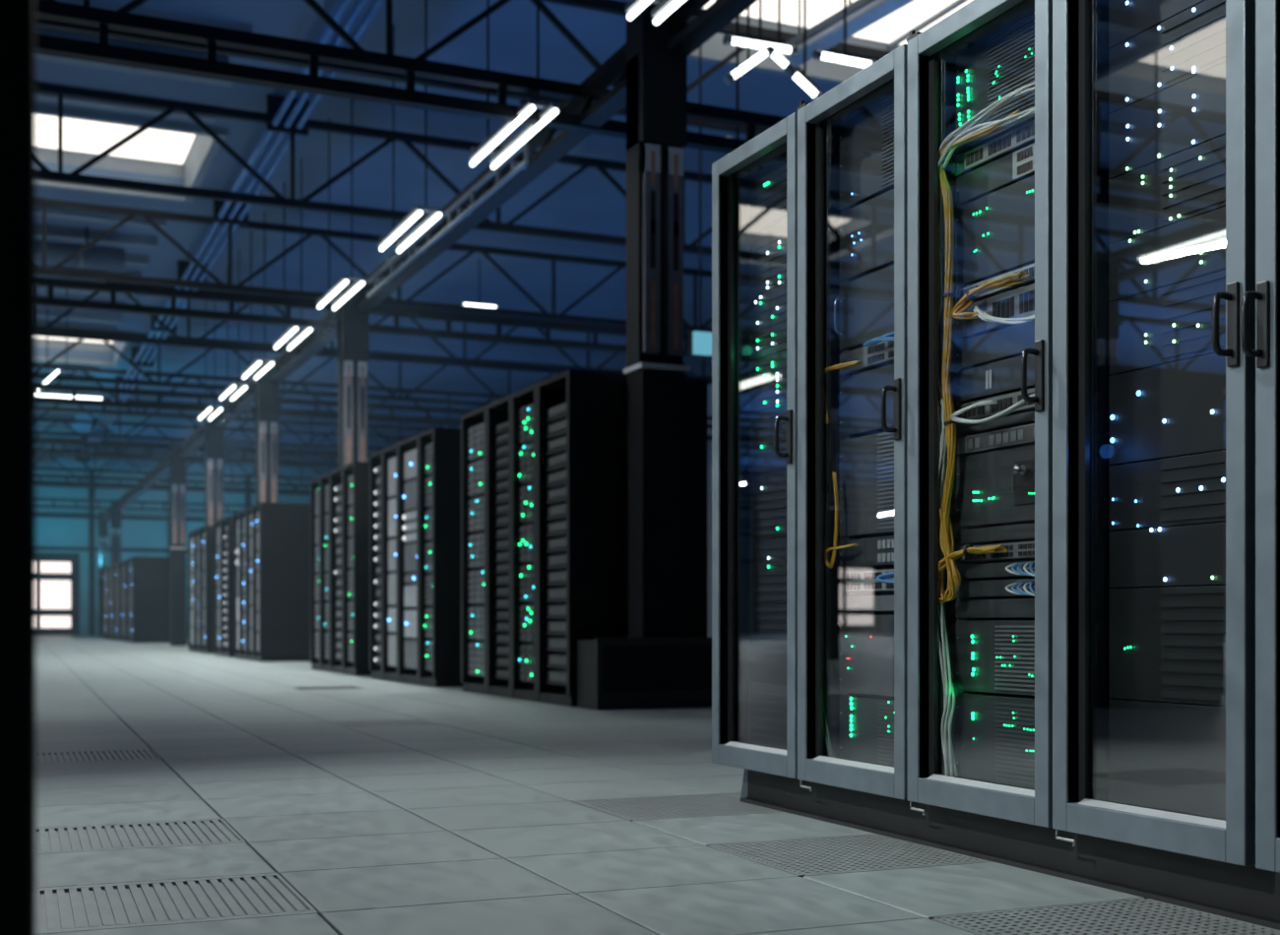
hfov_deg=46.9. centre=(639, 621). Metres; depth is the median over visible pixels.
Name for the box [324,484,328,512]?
server
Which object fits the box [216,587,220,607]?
storage unit
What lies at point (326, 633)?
server
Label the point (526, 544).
server
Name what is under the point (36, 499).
beam
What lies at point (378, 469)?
server
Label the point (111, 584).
storage unit
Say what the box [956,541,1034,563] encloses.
switch
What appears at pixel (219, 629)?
storage unit
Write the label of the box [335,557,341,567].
server
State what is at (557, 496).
server
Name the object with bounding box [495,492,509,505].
server
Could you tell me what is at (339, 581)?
server
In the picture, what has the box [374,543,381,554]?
server
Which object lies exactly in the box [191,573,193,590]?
storage unit
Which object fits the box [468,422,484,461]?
server
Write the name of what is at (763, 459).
server
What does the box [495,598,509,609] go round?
server
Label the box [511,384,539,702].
rack
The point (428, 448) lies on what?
server
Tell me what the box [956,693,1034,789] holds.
server
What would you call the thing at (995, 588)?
switch
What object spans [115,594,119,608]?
storage unit
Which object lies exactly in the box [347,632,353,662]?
server
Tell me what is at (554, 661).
server
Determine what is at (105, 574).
storage unit
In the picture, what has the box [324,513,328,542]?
server
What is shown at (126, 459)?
roof truss
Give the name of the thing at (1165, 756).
blank panel
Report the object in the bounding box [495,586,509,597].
server
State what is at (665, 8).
lamp
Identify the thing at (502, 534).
server
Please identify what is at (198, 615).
storage unit
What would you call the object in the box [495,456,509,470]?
server
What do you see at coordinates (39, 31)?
air duct
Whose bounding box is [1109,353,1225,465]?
server
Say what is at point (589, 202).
ceiling
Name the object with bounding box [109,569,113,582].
storage unit
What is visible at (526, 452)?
server
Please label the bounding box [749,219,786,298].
server
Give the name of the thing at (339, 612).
server
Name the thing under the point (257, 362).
lamp
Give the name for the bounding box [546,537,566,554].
server
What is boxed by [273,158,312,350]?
lamp
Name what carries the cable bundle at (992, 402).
attached to the tall cabinet at (1003, 824)
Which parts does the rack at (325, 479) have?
post, roof panel, panel, post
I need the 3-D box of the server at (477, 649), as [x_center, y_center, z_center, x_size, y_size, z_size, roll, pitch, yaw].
[-1.192,0.343,13.251,0.576,0.307,0.620,0,0,-24]
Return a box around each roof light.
[35,103,227,203]
[35,329,135,367]
[687,0,972,358]
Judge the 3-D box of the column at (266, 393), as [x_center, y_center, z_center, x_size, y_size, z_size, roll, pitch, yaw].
[-6.609,-1.976,26.184,0.400,5.232,0.340,0,0,-24]
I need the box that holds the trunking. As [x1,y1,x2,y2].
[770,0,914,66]
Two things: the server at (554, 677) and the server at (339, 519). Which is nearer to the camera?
the server at (554, 677)
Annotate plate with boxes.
[956,411,1034,435]
[956,522,1034,544]
[956,598,1034,618]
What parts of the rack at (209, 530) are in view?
post, roof panel, panel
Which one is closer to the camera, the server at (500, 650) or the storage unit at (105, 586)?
the server at (500, 650)
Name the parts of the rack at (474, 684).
post, roof panel, post, panel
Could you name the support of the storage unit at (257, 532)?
in the rack at (284, 531)
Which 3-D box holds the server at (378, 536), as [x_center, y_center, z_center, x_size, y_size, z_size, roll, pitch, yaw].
[-2.645,-0.934,16.521,0.575,0.106,0.455,0,0,-24]
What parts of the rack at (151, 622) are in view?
post, roof panel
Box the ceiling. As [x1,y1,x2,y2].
[35,0,837,477]
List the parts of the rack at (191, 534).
post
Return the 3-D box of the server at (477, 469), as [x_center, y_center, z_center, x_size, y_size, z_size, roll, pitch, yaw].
[-1.192,-1.280,13.251,0.576,0.307,0.620,0,0,-24]
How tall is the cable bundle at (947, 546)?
0.265 m
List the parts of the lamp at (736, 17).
rod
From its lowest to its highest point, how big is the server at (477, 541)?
0.307 m
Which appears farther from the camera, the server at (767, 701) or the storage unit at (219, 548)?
the storage unit at (219, 548)
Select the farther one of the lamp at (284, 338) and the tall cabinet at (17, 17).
the lamp at (284, 338)
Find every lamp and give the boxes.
[35,287,62,393]
[35,288,105,400]
[197,300,223,420]
[218,249,248,400]
[241,211,274,380]
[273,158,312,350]
[316,99,365,310]
[378,0,443,253]
[459,258,499,308]
[468,0,559,169]
[625,0,685,25]
[722,0,797,56]
[723,6,772,84]
[724,16,738,138]
[768,0,793,72]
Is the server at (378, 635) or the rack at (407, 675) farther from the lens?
the server at (378, 635)
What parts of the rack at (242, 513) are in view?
post, post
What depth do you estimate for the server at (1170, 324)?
3.43 m
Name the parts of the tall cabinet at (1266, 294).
handle, handle plate, door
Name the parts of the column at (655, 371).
casing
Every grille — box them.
[877,432,894,529]
[877,703,894,766]
[881,94,894,186]
[891,619,894,693]
[987,12,1034,122]
[994,625,1034,692]
[994,702,1034,785]
[1160,0,1225,84]
[1160,138,1225,221]
[1160,269,1225,359]
[1160,455,1225,521]
[1160,586,1225,702]
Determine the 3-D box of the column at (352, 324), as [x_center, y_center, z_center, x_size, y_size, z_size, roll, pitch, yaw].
[-3.897,-1.976,20.086,0.400,5.232,0.340,0,0,-24]
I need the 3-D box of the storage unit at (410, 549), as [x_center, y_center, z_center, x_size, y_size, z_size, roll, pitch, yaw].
[-2.115,-0.652,15.261,0.530,0.306,0.677,0,0,-24]
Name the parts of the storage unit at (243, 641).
panel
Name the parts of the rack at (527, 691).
post, roof panel, post, panel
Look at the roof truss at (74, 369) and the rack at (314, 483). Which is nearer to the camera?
the rack at (314, 483)
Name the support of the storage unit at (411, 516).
in the rack at (407, 675)
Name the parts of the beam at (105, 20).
post, post, post, post, post, post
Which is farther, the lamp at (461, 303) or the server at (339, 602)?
the lamp at (461, 303)
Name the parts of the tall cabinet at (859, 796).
mounting rail, panel, roof panel, patch panel, patch panel, handle, handle plate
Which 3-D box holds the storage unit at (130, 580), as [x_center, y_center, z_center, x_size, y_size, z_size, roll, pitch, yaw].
[-14.933,-1.091,44.087,0.530,0.444,2.070,0,0,-24]
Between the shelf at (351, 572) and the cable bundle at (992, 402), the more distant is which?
the shelf at (351, 572)
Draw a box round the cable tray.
[366,140,528,297]
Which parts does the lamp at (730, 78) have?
rod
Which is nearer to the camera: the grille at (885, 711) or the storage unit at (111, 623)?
the grille at (885, 711)
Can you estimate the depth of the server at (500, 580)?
12.55 m
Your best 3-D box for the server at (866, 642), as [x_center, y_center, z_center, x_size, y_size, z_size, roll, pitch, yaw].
[1.013,0.105,4.639,0.608,0.248,0.501,0,0,-24]
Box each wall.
[35,470,310,636]
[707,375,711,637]
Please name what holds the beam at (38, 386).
attached to the beam
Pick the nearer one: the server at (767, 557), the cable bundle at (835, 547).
the cable bundle at (835, 547)
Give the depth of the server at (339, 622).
18.31 m
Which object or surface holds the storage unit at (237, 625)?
in the rack at (235, 515)
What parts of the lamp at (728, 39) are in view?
rod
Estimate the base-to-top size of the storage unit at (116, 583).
0.444 m
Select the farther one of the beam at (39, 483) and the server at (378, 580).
the beam at (39, 483)
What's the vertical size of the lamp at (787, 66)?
1.924 m
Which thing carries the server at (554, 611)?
in the rack at (596, 401)
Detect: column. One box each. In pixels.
[97,512,108,637]
[110,503,121,566]
[169,442,187,645]
[204,412,224,525]
[255,360,278,504]
[337,280,369,468]
[623,2,690,638]
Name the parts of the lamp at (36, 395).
rod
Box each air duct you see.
[35,26,229,81]
[35,226,125,271]
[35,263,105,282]
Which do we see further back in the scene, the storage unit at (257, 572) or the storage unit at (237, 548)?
the storage unit at (237, 548)
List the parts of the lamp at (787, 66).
rod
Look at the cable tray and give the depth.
15.30 m
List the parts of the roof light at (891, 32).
strip lamp, rod, strip lamp, rod, pane, strip lamp, rod, pane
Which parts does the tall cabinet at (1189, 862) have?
panel, mounting rail, handle, handle plate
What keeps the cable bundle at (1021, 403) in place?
attached to the tall cabinet at (1003, 824)
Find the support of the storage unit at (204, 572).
in the rack at (209, 530)
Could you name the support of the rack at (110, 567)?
on the floor
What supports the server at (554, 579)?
in the rack at (596, 401)
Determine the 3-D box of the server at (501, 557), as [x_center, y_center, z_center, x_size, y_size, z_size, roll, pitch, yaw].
[-0.903,-0.547,12.612,0.568,0.082,0.522,0,0,-24]
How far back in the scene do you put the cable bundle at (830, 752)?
4.74 m
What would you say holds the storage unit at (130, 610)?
in the rack at (151, 622)
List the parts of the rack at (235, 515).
post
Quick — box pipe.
[75,0,384,461]
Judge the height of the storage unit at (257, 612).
0.315 m
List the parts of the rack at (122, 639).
post, panel, post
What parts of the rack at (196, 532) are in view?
post, panel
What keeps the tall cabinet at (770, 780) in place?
on the floor
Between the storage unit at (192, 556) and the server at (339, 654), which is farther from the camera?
the storage unit at (192, 556)
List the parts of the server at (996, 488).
lock plate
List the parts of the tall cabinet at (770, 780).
panel, mounting rail, roof panel, handle, handle plate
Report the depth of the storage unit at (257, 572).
23.69 m
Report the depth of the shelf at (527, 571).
11.98 m
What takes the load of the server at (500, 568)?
in the rack at (498, 412)
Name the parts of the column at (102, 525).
casing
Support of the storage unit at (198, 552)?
in the rack at (196, 532)
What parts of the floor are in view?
panel, panel, panel, panel, panel, vent panel, panel, panel, panel, panel, vent panel, panel, panel, vent panel, panel, panel, panel, panel, panel, panel, panel, panel, panel, panel, panel, panel, panel, panel, panel, perforated panel, panel, panel, panel, panel, panel, panel, perforated panel, panel, panel, panel, panel, panel, panel, panel, panel, panel, panel, panel, panel, panel, panel, panel, panel, panel, panel, panel, panel, panel, panel, panel, panel, panel, panel, panel, panel, panel, panel, panel, panel, panel, panel, perforated panel, panel, panel, panel, panel, perforated panel, panel, panel, perforated panel, panel, panel, perforated panel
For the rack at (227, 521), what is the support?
on the floor
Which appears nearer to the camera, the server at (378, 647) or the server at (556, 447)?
the server at (556, 447)
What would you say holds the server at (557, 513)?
in the rack at (596, 401)
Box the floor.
[35,635,1279,934]
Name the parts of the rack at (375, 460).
post, roof panel, panel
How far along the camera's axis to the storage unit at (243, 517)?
24.95 m
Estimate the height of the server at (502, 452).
0.082 m
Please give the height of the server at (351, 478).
0.359 m
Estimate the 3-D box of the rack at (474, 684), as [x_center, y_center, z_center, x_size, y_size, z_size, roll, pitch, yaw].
[-0.956,-0.616,13.356,1.150,2.512,0.750,0,0,-24]
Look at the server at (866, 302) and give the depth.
4.61 m
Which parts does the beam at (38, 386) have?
post, post, post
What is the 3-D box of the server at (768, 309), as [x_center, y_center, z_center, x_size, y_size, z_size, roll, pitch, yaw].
[0.762,-1.059,5.202,0.610,0.199,0.491,0,0,-24]
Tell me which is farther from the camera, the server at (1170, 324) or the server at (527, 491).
the server at (527, 491)
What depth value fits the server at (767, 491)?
5.18 m
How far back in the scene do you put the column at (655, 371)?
10.93 m
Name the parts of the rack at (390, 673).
post, roof panel, panel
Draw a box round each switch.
[839,535,894,568]
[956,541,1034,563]
[956,561,1034,579]
[956,578,1034,597]
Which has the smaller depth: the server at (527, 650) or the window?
the server at (527, 650)
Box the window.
[35,552,79,635]
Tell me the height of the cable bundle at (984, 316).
0.095 m
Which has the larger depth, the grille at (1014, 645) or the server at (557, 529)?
the server at (557, 529)
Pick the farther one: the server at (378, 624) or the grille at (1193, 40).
the server at (378, 624)
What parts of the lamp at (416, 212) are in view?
rod, rod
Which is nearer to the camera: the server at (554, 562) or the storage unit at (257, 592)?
the server at (554, 562)
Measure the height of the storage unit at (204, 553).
0.369 m
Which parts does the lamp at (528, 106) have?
rod, rod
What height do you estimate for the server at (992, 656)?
0.198 m
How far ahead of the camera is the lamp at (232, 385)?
26.79 m
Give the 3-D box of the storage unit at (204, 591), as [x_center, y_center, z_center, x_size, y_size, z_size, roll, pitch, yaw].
[-8.406,-0.447,29.408,0.530,0.369,0.732,0,0,-24]
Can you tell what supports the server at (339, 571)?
in the rack at (336, 477)
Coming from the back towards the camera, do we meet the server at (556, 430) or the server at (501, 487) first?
the server at (501, 487)
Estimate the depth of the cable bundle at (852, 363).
4.72 m
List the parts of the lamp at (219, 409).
rod, rod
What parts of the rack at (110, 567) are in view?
post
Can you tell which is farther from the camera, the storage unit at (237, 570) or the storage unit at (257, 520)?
the storage unit at (237, 570)
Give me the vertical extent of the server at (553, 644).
0.108 m
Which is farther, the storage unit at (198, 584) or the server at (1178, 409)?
the storage unit at (198, 584)
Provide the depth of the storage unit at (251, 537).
24.30 m
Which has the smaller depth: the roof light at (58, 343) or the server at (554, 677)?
the server at (554, 677)
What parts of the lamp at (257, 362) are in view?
rod, rod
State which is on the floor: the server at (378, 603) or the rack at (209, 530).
the rack at (209, 530)
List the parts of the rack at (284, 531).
post, post, roof panel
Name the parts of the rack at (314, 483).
post, roof panel, panel, post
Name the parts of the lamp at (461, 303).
rod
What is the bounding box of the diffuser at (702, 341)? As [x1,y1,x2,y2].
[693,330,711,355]
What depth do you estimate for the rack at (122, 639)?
47.12 m
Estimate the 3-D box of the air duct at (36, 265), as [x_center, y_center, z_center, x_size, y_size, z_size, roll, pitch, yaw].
[-13.285,-6.340,24.955,8.000,0.640,0.380,0,0,-24]
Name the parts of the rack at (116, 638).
post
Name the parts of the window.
pane, rail, rail, rail, rail, pane, pane, pane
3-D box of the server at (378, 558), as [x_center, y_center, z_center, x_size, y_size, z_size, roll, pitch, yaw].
[-2.645,-0.684,16.521,0.575,0.106,0.455,0,0,-24]
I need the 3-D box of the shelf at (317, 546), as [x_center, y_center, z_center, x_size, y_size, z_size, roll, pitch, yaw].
[-3.976,-0.820,19.512,0.576,0.359,0.500,0,0,-24]
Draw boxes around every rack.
[103,568,108,639]
[108,565,114,639]
[113,563,120,640]
[119,560,127,641]
[126,557,170,642]
[188,530,194,651]
[193,528,200,652]
[199,525,214,653]
[213,519,222,655]
[220,515,234,657]
[233,511,241,658]
[239,508,247,659]
[246,505,254,660]
[253,502,310,661]
[310,476,321,670]
[320,472,331,672]
[329,466,344,674]
[342,461,371,675]
[369,449,383,679]
[382,443,399,682]
[397,434,420,685]
[418,427,462,687]
[460,404,489,695]
[486,394,513,699]
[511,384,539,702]
[536,369,707,706]
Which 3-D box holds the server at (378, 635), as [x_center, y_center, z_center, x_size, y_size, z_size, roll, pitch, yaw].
[-2.642,0.191,16.523,0.568,0.106,0.455,0,0,-24]
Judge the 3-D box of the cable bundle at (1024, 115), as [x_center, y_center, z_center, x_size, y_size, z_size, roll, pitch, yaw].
[0.938,-1.308,3.978,0.037,0.069,0.460,0,0,-25]
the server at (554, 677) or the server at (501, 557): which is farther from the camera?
the server at (501, 557)
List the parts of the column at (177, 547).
casing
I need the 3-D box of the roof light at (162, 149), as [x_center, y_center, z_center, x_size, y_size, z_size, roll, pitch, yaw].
[-11.947,-6.860,19.074,12.367,0.600,3.551,0,0,-24]
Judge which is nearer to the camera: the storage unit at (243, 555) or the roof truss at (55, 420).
the storage unit at (243, 555)
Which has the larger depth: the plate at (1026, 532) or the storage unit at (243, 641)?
the storage unit at (243, 641)
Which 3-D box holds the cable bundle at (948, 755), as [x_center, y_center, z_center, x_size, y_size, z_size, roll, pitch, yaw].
[0.929,-0.473,3.988,0.035,1.829,0.524,0,0,-24]
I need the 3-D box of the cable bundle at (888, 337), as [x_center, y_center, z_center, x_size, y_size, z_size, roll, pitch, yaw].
[0.735,-0.848,4.450,0.042,0.039,0.193,0,0,-24]
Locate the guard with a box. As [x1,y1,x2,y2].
[576,637,711,709]
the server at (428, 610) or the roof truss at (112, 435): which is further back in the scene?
the roof truss at (112, 435)
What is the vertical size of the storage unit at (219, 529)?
0.369 m
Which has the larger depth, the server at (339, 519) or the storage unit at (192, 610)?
the storage unit at (192, 610)
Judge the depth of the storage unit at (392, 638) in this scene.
15.89 m
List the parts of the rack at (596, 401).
post, panel, post, roof panel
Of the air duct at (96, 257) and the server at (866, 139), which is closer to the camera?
the server at (866, 139)
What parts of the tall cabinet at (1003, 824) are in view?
mounting rail, panel, roof panel, patch panel, patch panel, patch panel, patch panel, patch panel, patch panel, handle, handle plate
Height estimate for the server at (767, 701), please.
0.239 m
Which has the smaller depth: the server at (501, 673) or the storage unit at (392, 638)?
the server at (501, 673)
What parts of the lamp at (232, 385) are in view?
rod, rod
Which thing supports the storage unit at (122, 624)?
in the rack at (122, 639)
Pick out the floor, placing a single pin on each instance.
(179, 791)
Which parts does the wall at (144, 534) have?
wall post, wall rail, wall rail, wall post, wall post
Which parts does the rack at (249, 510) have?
post, post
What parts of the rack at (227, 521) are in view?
post, panel, roof panel, post, panel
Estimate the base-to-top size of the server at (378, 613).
0.106 m
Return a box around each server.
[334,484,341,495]
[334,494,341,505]
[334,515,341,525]
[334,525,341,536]
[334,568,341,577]
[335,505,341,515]
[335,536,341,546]
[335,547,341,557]
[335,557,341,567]
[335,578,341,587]
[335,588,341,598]
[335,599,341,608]
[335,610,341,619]
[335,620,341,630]
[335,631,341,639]
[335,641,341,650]
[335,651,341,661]
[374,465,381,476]
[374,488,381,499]
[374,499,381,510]
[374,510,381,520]
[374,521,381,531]
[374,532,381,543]
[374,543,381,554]
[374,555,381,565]
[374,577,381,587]
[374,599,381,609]
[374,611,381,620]
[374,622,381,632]
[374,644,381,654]
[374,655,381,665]
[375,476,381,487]
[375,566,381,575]
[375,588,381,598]
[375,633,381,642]
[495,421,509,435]
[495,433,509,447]
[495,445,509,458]
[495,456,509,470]
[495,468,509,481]
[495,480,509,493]
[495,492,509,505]
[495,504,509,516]
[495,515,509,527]
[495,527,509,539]
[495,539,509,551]
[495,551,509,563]
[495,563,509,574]
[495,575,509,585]
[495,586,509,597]
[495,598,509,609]
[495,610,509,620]
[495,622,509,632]
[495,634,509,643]
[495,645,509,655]
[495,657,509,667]
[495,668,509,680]
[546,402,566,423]
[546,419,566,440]
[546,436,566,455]
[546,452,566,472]
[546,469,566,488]
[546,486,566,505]
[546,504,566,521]
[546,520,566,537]
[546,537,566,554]
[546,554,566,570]
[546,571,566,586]
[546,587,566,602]
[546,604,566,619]
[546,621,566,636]
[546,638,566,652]
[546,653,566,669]
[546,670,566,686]
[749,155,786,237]
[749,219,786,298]
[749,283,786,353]
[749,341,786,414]
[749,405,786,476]
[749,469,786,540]
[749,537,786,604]
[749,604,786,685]
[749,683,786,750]
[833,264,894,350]
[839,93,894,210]
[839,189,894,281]
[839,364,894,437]
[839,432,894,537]
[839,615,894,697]
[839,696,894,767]
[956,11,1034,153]
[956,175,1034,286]
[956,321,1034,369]
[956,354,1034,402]
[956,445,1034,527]
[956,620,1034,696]
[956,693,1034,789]
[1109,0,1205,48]
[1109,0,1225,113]
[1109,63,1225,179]
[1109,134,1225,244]
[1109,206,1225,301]
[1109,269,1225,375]
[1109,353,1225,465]
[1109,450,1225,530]
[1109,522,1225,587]
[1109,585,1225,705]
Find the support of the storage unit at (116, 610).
in the rack at (116, 638)
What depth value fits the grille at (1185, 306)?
3.36 m
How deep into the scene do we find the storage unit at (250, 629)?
24.30 m
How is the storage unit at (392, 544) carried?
in the rack at (390, 673)
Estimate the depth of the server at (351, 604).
17.72 m
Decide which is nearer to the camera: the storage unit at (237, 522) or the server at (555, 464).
the server at (555, 464)
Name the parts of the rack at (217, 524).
post, panel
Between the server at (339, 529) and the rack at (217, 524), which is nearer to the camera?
the server at (339, 529)
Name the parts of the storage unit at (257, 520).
panel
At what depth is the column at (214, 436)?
32.03 m
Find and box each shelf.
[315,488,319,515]
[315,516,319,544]
[315,545,319,573]
[315,574,319,601]
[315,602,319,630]
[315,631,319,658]
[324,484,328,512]
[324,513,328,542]
[324,543,328,572]
[324,573,328,600]
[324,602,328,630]
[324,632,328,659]
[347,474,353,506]
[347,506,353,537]
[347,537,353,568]
[347,569,353,599]
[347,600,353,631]
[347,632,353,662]
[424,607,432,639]
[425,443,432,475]
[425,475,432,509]
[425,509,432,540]
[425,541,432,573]
[425,575,432,605]
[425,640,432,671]
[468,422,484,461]
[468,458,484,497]
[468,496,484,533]
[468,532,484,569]
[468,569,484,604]
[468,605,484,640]
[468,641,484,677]
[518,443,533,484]
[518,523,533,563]
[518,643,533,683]
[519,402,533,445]
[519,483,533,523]
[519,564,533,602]
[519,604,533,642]
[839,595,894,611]
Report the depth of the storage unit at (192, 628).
31.06 m
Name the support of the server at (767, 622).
in the tall cabinet at (770, 780)
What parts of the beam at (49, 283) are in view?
post, post, post, post, post, post, post, post, post, post, post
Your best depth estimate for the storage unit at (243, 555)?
24.95 m
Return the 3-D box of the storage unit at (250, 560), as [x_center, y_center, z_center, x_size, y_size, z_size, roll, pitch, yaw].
[-6.119,-0.825,24.265,0.530,0.369,0.554,0,0,-24]
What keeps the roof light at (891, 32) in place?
attached to the ceiling
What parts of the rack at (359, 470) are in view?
post, panel, post, roof panel, panel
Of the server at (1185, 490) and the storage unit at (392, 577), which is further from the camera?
the storage unit at (392, 577)
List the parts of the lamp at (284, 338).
rod, rod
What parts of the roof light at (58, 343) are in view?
pane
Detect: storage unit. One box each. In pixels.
[104,572,107,584]
[104,584,107,597]
[104,597,107,609]
[104,610,107,622]
[104,622,107,635]
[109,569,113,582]
[109,582,113,596]
[109,595,113,609]
[109,609,113,622]
[109,622,113,636]
[115,567,119,581]
[115,580,119,595]
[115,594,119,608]
[115,608,119,622]
[115,623,119,636]
[121,565,125,579]
[121,578,125,593]
[121,593,125,608]
[121,608,125,622]
[121,623,125,637]
[128,561,132,577]
[128,576,132,592]
[128,592,132,607]
[128,607,132,622]
[128,623,132,638]
[191,537,193,555]
[191,555,193,573]
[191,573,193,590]
[191,590,193,608]
[191,609,193,627]
[191,627,193,644]
[196,534,199,551]
[196,550,199,567]
[196,566,199,581]
[196,582,199,597]
[196,598,199,613]
[196,614,199,629]
[196,630,199,645]
[202,532,205,551]
[202,551,205,570]
[202,570,205,589]
[202,589,205,608]
[202,608,205,627]
[202,627,205,645]
[215,567,220,587]
[216,526,220,547]
[216,546,220,567]
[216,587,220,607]
[216,607,220,627]
[216,628,220,647]
[235,546,239,557]
[235,557,239,568]
[236,518,239,546]
[236,568,239,595]
[236,595,239,622]
[236,623,239,649]
[242,535,245,554]
[242,632,245,650]
[243,516,245,535]
[243,555,245,574]
[243,574,245,592]
[243,593,245,612]
[243,612,245,631]
[250,513,252,536]
[250,536,252,559]
[250,560,252,582]
[250,582,252,605]
[250,605,252,628]
[250,629,252,651]
[256,511,258,530]
[256,531,258,551]
[256,551,258,571]
[256,572,258,591]
[256,591,258,611]
[256,612,258,632]
[256,632,258,651]
[387,455,396,498]
[387,497,396,538]
[387,538,396,573]
[387,572,396,606]
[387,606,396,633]
[387,634,396,667]
[402,478,416,511]
[402,510,416,522]
[402,520,416,532]
[402,531,416,543]
[403,448,416,481]
[403,542,416,574]
[403,573,416,583]
[403,583,416,608]
[403,608,416,639]
[403,639,416,669]
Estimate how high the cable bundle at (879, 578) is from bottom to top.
0.039 m
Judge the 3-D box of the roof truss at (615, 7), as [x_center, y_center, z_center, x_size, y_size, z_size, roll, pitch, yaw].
[-11.424,-5.830,10.309,47.500,1.140,0.100,0,0,-24]
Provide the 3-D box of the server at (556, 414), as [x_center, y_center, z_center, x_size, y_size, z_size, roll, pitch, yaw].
[-0.377,-1.608,11.428,0.568,0.108,0.575,0,0,-24]
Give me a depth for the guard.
10.81 m
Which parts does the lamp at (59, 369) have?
rod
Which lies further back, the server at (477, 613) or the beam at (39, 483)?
the beam at (39, 483)
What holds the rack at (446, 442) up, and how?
on the floor
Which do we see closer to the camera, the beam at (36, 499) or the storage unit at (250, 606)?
the storage unit at (250, 606)
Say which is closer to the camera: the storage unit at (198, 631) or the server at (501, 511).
the server at (501, 511)
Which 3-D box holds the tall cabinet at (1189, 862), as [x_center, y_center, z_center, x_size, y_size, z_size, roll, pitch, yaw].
[1.615,-0.519,3.557,1.157,2.318,0.637,0,0,-24]
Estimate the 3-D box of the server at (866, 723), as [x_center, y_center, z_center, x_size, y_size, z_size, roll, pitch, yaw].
[1.013,0.350,4.639,0.610,0.220,0.501,0,0,-24]
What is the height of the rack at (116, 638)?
2.512 m
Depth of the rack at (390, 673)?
16.08 m
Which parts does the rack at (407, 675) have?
post, roof panel, post, panel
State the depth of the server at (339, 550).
18.31 m
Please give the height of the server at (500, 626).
0.082 m
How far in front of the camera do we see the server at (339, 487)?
18.34 m
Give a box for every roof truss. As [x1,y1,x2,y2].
[35,0,891,135]
[35,81,711,255]
[35,197,711,332]
[35,280,711,384]
[35,325,711,420]
[35,364,508,431]
[35,396,460,450]
[35,417,410,462]
[35,437,374,480]
[35,453,337,492]
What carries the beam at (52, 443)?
attached to the beam
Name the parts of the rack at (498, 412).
post, roof panel, post, panel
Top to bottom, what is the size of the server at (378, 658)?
0.106 m
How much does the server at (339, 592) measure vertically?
0.110 m
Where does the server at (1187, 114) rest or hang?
in the tall cabinet at (1189, 862)
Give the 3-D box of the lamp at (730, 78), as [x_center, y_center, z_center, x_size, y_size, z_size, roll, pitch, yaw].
[1.013,-6.047,13.802,0.510,2.126,0.088,0,0,-24]
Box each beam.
[35,0,786,153]
[35,276,711,360]
[35,383,711,440]
[35,439,369,466]
[35,474,310,495]
[35,498,255,512]
[96,0,758,526]
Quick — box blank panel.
[1109,700,1225,821]
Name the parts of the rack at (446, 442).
post, panel, post, roof panel, panel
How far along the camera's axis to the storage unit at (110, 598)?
50.74 m
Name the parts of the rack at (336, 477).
post, roof panel, panel, post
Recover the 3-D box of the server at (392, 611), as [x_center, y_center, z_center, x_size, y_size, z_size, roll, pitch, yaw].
[-2.415,-0.013,15.936,0.530,0.283,0.541,0,0,-24]
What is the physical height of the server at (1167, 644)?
0.268 m
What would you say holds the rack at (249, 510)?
on the floor
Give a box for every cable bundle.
[823,360,861,424]
[823,471,858,568]
[823,491,834,758]
[862,331,894,347]
[876,572,894,583]
[937,81,1034,777]
[937,107,1034,169]
[937,109,1020,590]
[937,510,1007,603]
[938,399,997,462]
[939,393,1034,424]
[951,270,1030,319]
[973,306,1034,324]
[1005,562,1034,576]
[1005,581,1034,596]
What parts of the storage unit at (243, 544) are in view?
panel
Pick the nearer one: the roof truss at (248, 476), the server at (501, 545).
the server at (501, 545)
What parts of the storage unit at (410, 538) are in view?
panel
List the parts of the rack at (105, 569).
post, panel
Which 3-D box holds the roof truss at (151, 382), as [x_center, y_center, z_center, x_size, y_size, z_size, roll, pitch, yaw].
[-19.753,-5.830,29.040,47.500,1.140,0.100,0,0,-24]
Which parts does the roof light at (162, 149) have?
pane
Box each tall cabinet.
[0,0,35,934]
[711,112,819,818]
[796,43,930,844]
[906,0,1078,880]
[1052,0,1279,928]
[1241,0,1279,930]
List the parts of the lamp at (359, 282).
rod, rod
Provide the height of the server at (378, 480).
0.106 m
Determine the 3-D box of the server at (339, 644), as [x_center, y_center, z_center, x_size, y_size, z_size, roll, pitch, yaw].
[-3.456,0.309,18.353,0.568,0.110,0.593,0,0,-24]
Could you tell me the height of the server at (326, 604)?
0.359 m
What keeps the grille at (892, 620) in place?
attached to the server at (866, 642)
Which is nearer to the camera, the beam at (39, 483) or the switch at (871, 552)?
the switch at (871, 552)
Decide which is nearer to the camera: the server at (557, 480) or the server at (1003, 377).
the server at (1003, 377)

